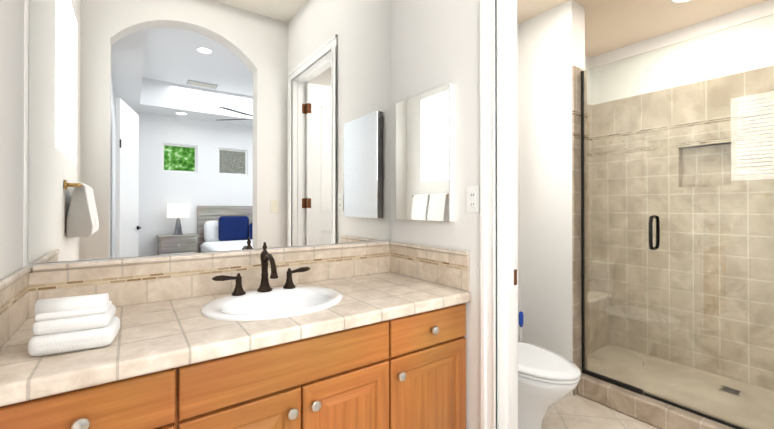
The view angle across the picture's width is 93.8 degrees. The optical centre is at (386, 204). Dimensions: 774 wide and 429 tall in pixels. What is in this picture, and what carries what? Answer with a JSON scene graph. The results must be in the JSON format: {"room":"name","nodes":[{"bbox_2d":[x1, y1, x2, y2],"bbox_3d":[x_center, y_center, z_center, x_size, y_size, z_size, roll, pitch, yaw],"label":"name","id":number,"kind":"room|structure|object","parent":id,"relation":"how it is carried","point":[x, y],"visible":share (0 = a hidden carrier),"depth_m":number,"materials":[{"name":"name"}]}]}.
{"room":"bathroom","nodes":[
{"label":"bathroom","id":0,"kind":"room"},
{"bbox_2d":[0,0,24,280],"bbox_3d":[-0.715,-0.228,0.434,0.090,3.000,1.810,0,0,-35],"label":"wall","id":1,"kind":"structure","parent":0,"point":[12,20],"depth_m":1.08,"materials":[{"name":"white paint"}]},
{"bbox_2d":[391,0,479,428],"bbox_3d":[0.595,-0.223,1.362,0.120,3.000,1.810,0,0,-35],"label":"wall","id":2,"kind":"structure","parent":0,"point":[435,43],"depth_m":1.66,"materials":[{"name":"white paint"}]},
{"bbox_2d":[396,83,454,221],"bbox_3d":[0.178,-0.236,1.812,0.037,0.630,0.405,0,0,-35],"label":"mirror","id":3,"kind":"object","parent":2,"relation":"attached to","point":[425,156],"visible":1,"depth_m":1.76,"materials":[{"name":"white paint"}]},
{"bbox_2d":[467,186,479,212],"bbox_3d":[0.371,-0.022,1.564,0.009,0.116,0.072,0,0,-35],"label":"outlet","id":4,"kind":"object","parent":2,"relation":"attached to","point":[473,199],"visible":1,"depth_m":1.56,"materials":[{"name":"white plastic"}]},
{"bbox_2d":[480,0,517,428],"bbox_3d":[0.727,0.024,1.167,0.156,2.504,0.956,0,0,-35],"label":"door frame","id":5,"kind":"structure","parent":2,"relation":"attached to","point":[498,246],"depth_m":1.48,"materials":[{"name":"white paint"}]},
{"bbox_2d":[520,0,584,394],"bbox_3d":[1.207,-0.051,2.659,0.180,2.670,0.400,0,0,-35],"label":"wall","id":6,"kind":"structure","parent":0,"point":[552,47],"depth_m":2.58,"materials":[{"name":"white paint"}]},
{"bbox_2d":[572,65,587,395],"bbox_3d":[1.221,0.173,2.652,0.192,2.220,0.402,0,0,-35],"label":"wall tiles","id":7,"kind":"structure","parent":6,"relation":"attached to","point":[576,224],"depth_m":2.46,"materials":[{"name":"tile"}]},
{"bbox_2d":[587,104,591,291],"bbox_3d":[1.544,0.176,3.134,0.920,2.220,0.014,0,0,-35],"label":"shower wall tile","id":8,"kind":"structure","parent":6,"relation":"attached to","point":[589,195],"depth_m":3.37,"materials":[{"name":"tile"}]},
{"bbox_2d":[517,0,767,57],"bbox_3d":[1.527,-1.554,2.146,2.300,0.330,1.620,0,0,-35],"label":"ceiling","id":9,"kind":"structure","parent":0,"point":[611,25],"depth_m":2.65,"materials":[{"name":"beige paint"}]},
{"bbox_2d":[670,0,690,2],"bbox_3d":[1.989,-1.384,2.393,0.186,0.007,0.186,0,0,-35],"label":"recessed light","id":10,"kind":"object","parent":9,"relation":"in","point":[677,1],"visible":1,"depth_m":2.46,"materials":[{"name":"white paint"}]},
{"bbox_2d":[542,344,773,428],"bbox_3d":[0.903,1.313,1.646,4.160,0.130,1.930,0,0,-35],"label":"floor","id":11,"kind":"structure","parent":0,"point":[713,398],"depth_m":2.36,"materials":[{"name":"beige tile"}]},
{"bbox_2d":[0,366,183,428],"bbox_3d":[-0.873,0.849,1.069,0.388,0.852,0.573,0,0,-35],"label":"base cabinet","id":12,"kind":"object","parent":11,"relation":"on","point":[155,400],"depth_m":0.87,"materials":[{"name":"brown wood"}]},
{"bbox_2d":[0,272,470,406],"bbox_3d":[-0.415,0.400,1.382,1.496,0.046,0.600,0,0,-35],"label":"countertop","id":13,"kind":"structure","parent":12,"relation":"on","point":[153,337],"depth_m":1.07,"materials":[{"name":"tile"}]},
{"bbox_2d":[28,293,119,356],"bbox_3d":[-0.827,0.307,0.970,0.170,0.135,0.144,0,0,-29],"label":"towel stack","id":14,"kind":"object","parent":13,"relation":"on","point":[69,324],"visible":1,"depth_m":0.92,"materials":[{"name":"white fabric"}]},
{"bbox_2d":[0,241,469,348],"bbox_3d":[-0.414,0.290,1.382,1.496,0.172,0.602,0,0,-35],"label":"tile","id":15,"kind":"structure","parent":13,"relation":"on","point":[126,282],"depth_m":1.49,"materials":[{"name":"tile"}]},
{"bbox_2d":[212,242,310,295],"bbox_3d":[-0.484,0.259,1.480,0.406,0.205,0.168,0,0,-35],"label":"bronze faucet","id":16,"kind":"object","parent":13,"relation":"on","point":[266,257],"visible":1,"depth_m":1.50,"materials":[{"name":"brown metal"}]},
{"bbox_2d":[201,286,342,320],"bbox_3d":[-0.425,0.443,1.396,0.526,0.162,0.426,0,0,-35],"label":"sink basin","id":17,"kind":"object","parent":13,"relation":"in","point":[274,303],"visible":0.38,"depth_m":1.45,"materials":[{"name":"white ceramic"}]},
{"bbox_2d":[184,319,395,428],"bbox_3d":[-0.434,0.850,1.381,0.690,0.852,0.573,0,0,-35],"label":"base cabinet","id":18,"kind":"object","parent":11,"relation":"on","point":[344,379],"depth_m":1.15,"materials":[{"name":"brown wood"}]},
{"bbox_2d":[396,303,465,428],"bbox_3d":[0.018,0.852,1.701,0.418,0.852,0.573,0,0,-35],"label":"base cabinet","id":19,"kind":"object","parent":11,"relation":"on","point":[407,372],"depth_m":1.47,"materials":[{"name":"brown wood"}]},
{"bbox_2d":[519,311,523,341],"bbox_3d":[0.959,1.023,2.588,0.104,0.520,0.104,0,0,-35],"label":"toilet brush","id":20,"kind":"object","parent":11,"relation":"on","point":[521,318],"visible":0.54,"depth_m":2.58,"materials":[{"name":"blue plastic"}]},
{"bbox_2d":[518,341,581,428],"bbox_3d":[0.735,0.883,2.092,0.450,0.794,0.740,0,0,-35],"label":"toilet","id":21,"kind":"object","parent":11,"relation":"on","point":[547,379],"visible":0.23,"depth_m":1.88,"materials":[{"name":"white ceramic"}]},
{"bbox_2d":[587,290,610,353],"bbox_3d":[1.600,1.028,3.060,0.907,0.454,0.168,0,0,-35],"label":"bench ledge","id":22,"kind":"object","parent":11,"relation":"on","point":[601,314],"depth_m":3.15,"materials":[{"name":"beige tile"}]},
{"bbox_2d":[578,373,750,428],"bbox_3d":[1.691,1.215,1.996,0.150,0.130,1.204,0,0,-35],"label":"shower curb","id":23,"kind":"object","parent":11,"relation":"on","point":[653,412],"visible":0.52,"depth_m":2.13,"materials":[{"name":"beige tile"}]},
{"bbox_2d":[581,54,643,394],"bbox_3d":[1.447,0.116,2.346,0.022,2.069,0.358,0,0,-35],"label":"glass panel","id":24,"kind":"object","parent":23,"relation":"on","point":[605,378],"visible":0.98,"depth_m":2.36,"materials":[{"name":"clear glass"}]},
{"bbox_2d":[718,385,743,396],"bbox_3d":[2.309,1.250,2.429,0.110,0.004,0.110,0,0,-35],"label":"shower drain","id":25,"kind":"object","parent":11,"relation":"on","point":[723,388],"depth_m":2.42,"materials":[{"name":"silver metal"}]},
{"bbox_3d":[2.030,-0.223,1.429,2.300,3.000,0.120,0,0,-35],"label":"wall","id":26,"kind":"structure","parent":0,"visible":0},
{"bbox_2d":[642,14,773,428],"bbox_3d":[1.796,0.114,1.853,0.128,2.068,0.838,0,0,-35],"label":"shower glass door","id":27,"kind":"structure","parent":26,"relation":"attached to","point":[651,247],"depth_m":1.95,"materials":[{"name":"clear glass"}]},
{"bbox_3d":[2.557,-0.216,2.796,0.140,3.000,1.740,0,0,-35],"label":"wall","id":28,"kind":"structure","parent":0,"visible":0},
{"bbox_2d":[590,0,773,390],"bbox_3d":[2.424,-0.051,2.774,0.102,2.670,1.620,0,0,-35],"label":"tiled wall","id":29,"kind":"structure","parent":28,"relation":"attached to","point":[746,14],"depth_m":2.80,"materials":[{"name":"tile"}]}
]}

